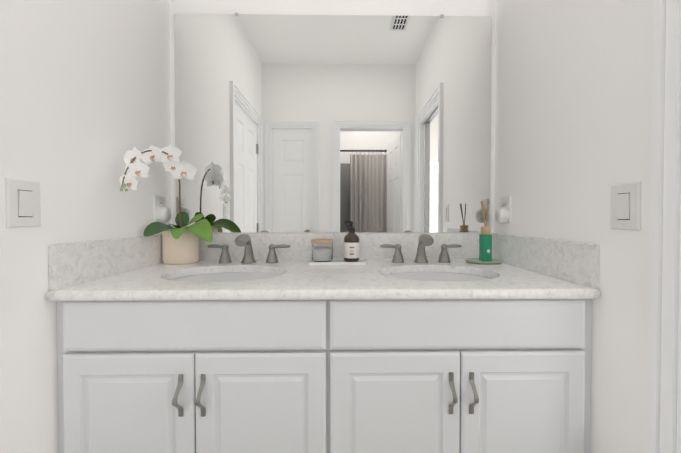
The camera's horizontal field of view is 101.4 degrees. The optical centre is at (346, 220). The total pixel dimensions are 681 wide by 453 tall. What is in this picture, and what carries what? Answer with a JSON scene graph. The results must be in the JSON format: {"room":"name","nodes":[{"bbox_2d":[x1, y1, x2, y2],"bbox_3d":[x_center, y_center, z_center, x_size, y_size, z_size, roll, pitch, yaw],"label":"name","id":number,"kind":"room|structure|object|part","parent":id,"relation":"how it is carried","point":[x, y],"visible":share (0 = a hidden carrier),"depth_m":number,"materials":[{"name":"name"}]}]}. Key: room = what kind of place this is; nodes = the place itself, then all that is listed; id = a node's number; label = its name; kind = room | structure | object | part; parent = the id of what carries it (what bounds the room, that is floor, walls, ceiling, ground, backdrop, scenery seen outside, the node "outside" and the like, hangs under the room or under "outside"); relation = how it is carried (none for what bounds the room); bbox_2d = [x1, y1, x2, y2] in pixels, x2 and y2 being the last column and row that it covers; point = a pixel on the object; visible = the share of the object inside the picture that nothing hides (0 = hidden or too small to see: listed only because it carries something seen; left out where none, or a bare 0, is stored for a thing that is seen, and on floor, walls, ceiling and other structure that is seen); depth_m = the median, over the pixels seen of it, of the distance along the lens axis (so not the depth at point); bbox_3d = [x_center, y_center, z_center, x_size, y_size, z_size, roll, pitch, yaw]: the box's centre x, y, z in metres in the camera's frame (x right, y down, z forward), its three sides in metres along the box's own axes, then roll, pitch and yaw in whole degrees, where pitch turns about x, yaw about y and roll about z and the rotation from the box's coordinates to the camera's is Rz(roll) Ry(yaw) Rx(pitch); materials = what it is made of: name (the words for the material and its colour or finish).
{"room":"bathroom","nodes":[
{"label":"bathroom","id":0,"kind":"room"},
{"bbox_2d":[0,0,175,452],"bbox_3d":[-0.852,-0.209,0.573,0.120,2.610,1.440,0,1,-1],"label":"wall","id":1,"kind":"structure","parent":0,"point":[86,94],"depth_m":0.80,"materials":[{"name":"white paint"}]},
{"bbox_2d":[5,178,40,227],"bbox_3d":[-0.808,-0.043,0.701,0.010,0.119,0.074,0,1,-1],"label":"light switch","id":2,"kind":"object","parent":1,"relation":"attached to","point":[22,203],"visible":1,"depth_m":0.69,"materials":[{"name":"white plastic"}]},
{"bbox_2d":[48,234,162,288],"bbox_3d":[-0.805,0.124,1.023,0.020,0.122,0.528,0,1,-1],"label":"backsplash","id":3,"kind":"structure","parent":1,"relation":"attached to","point":[69,263],"depth_m":0.89,"materials":[{"name":"white stone"}]},
{"bbox_2d":[153,195,170,222],"bbox_3d":[-0.798,-0.051,1.218,0.043,0.120,0.072,0,1,-1],"label":"electrical outlet","id":4,"kind":"object","parent":1,"relation":"attached to","point":[162,213],"visible":1,"depth_m":1.20,"materials":[{"name":"white plastic"}]},
{"bbox_2d":[176,0,491,232],"bbox_3d":[-0.062,-0.220,1.363,1.720,2.610,0.100,0,1,-1],"label":"wall","id":5,"kind":"structure","parent":0,"point":[270,7],"depth_m":1.30,"materials":[{"name":"white paint"}]},
{"bbox_2d":[174,13,491,231],"bbox_3d":[-0.059,-0.453,1.305,1.475,1.017,0.007,0,1,-1],"label":"mirror","id":6,"kind":"object","parent":5,"relation":"attached to","point":[323,123],"visible":0.91,"depth_m":1.30,"materials":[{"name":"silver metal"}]},
{"bbox_2d":[199,233,480,260],"bbox_3d":[-0.061,0.120,1.306,1.516,0.122,0.019,0,1,-1],"label":"backsplash","id":7,"kind":"structure","parent":5,"relation":"attached to","point":[300,244],"depth_m":1.30,"materials":[{"name":"white stone"}]},
{"bbox_2d":[492,0,652,452],"bbox_3d":[0.758,-0.209,0.593,0.100,2.610,1.440,0,1,-1],"label":"wall","id":8,"kind":"structure","parent":0,"point":[572,79],"depth_m":0.80,"materials":[{"name":"white paint"}]},
{"bbox_2d":[495,196,510,223],"bbox_3d":[0.679,-0.046,1.224,0.043,0.120,0.072,0,1,-1],"label":"electrical outlet","id":9,"kind":"object","parent":8,"relation":"attached to","point":[503,214],"visible":1,"depth_m":1.21,"materials":[{"name":"white plastic"}]},
{"bbox_2d":[491,233,598,288],"bbox_3d":[0.691,0.124,1.042,0.020,0.122,0.528,0,1,-1],"label":"backsplash","id":10,"kind":"structure","parent":8,"relation":"attached to","point":[568,260],"depth_m":0.92,"materials":[{"name":"white stone"}]},
{"bbox_2d":[610,181,641,230],"bbox_3d":[0.702,-0.036,0.707,0.010,0.119,0.074,0,1,-1],"label":"light switch","id":11,"kind":"object","parent":8,"relation":"attached to","point":[625,210],"visible":1,"depth_m":0.70,"materials":[{"name":"white plastic"}]},
{"bbox_2d":[647,0,680,452],"bbox_3d":[0.749,0.067,0.281,0.125,2.065,0.698,0,1,-1],"label":"door frame","id":12,"kind":"structure","parent":8,"relation":"attached to","point":[664,389],"depth_m":0.58,"materials":[{"name":"white paint"}]},
{"bbox_3d":[0.059,1.132,-0.218,6.200,0.050,3.300,0,1,-1],"label":"floor","id":13,"kind":"structure","parent":0,"visible":0},
{"bbox_2d":[47,297,599,452],"bbox_3d":[-0.057,0.652,1.031,1.514,0.875,0.580,0,1,-1],"label":"bathroom vanity","id":14,"kind":"object","parent":13,"relation":"on","point":[277,343],"depth_m":0.77,"materials":[{"name":"paint"}]},
{"bbox_2d":[46,257,600,296],"bbox_3d":[-0.057,0.199,1.035,1.516,0.029,0.564,0,1,-1],"label":"countertop","id":15,"kind":"structure","parent":14,"relation":"on","point":[300,279],"depth_m":0.82,"materials":[{"name":"white stone"}]},
{"bbox_2d":[119,145,212,263],"bbox_3d":[-0.669,-0.062,1.079,0.244,0.491,0.364,0,1,-1],"label":"orchid pot","id":16,"kind":"object","parent":15,"relation":"on","point":[180,244],"visible":1,"depth_m":1.16,"materials":[{"name":"ceramic"}]},
{"bbox_3d":[-0.728,-0.112,1.062,0.036,0.320,0.306,0,1,-1],"label":"stem","id":17,"kind":"part","parent":16,"relation":"part of","materials":[{"name":"white plant"}]},
{"bbox_2d":[158,269,285,280],"bbox_3d":[-0.429,0.284,0.997,0.464,0.163,0.334,0,1,-1],"label":"sink","id":18,"kind":"object","parent":15,"relation":"in","point":[187,274],"depth_m":1.07,"materials":[{"name":"white ceramic"}]},
{"bbox_2d":[206,233,289,264],"bbox_3d":[-0.427,0.118,1.180,0.360,0.129,0.131,0,1,-1],"label":"faucet","id":19,"kind":"object","parent":15,"relation":"on","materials":[{"name":"grey metal"}]},
{"bbox_2d":[308,221,366,264],"bbox_3d":[-0.040,0.093,1.201,0.245,0.178,0.112,0,1,-1],"label":"tray","id":20,"kind":"object","parent":15,"relation":"on","point":[322,251],"visible":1,"depth_m":1.17,"materials":[{"name":"white ceramic"}]},
{"bbox_2d":[311,239,332,261],"bbox_3d":[-0.106,0.128,1.207,0.097,0.093,0.097,0,1,-1],"label":"jar","id":21,"kind":"object","parent":20,"relation":"on","point":[322,249],"depth_m":1.17,"materials":[{"name":"clear glass"}]},
{"bbox_2d":[344,221,359,261],"bbox_3d":[0.021,0.089,1.206,0.070,0.171,0.070,0,1,-1],"label":"bottle","id":22,"kind":"object","parent":20,"relation":"on","point":[351,240],"depth_m":1.18,"materials":[{"name":"brown glass"}]},
{"bbox_2d":[378,233,461,260],"bbox_3d":[0.327,0.118,1.190,0.360,0.129,0.131,0,1,-1],"label":"faucet","id":23,"kind":"object","parent":15,"relation":"on","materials":[{"name":"grey metal"}]},
{"bbox_2d":[382,269,501,280],"bbox_3d":[0.325,0.284,1.007,0.464,0.163,0.334,0,1,-1],"label":"sink","id":24,"kind":"object","parent":15,"relation":"in","point":[390,274],"depth_m":1.08,"materials":[{"name":"white ceramic"}]},
{"bbox_2d":[465,201,502,263],"bbox_3d":[0.593,0.049,1.207,0.156,0.267,0.100,0,1,-1],"label":"diffuser","id":25,"kind":"object","parent":15,"relation":"on","point":[485,246],"visible":1,"depth_m":1.19,"materials":[{"name":"glass"}]},
{"bbox_2d":[479,201,491,260],"bbox_3d":[0.601,0.045,1.210,0.042,0.260,0.040,0,1,-1],"label":"bottle","id":26,"kind":"object","parent":25,"relation":"on","point":[485,238],"depth_m":1.19,"materials":[{"name":"glass"}]}
]}

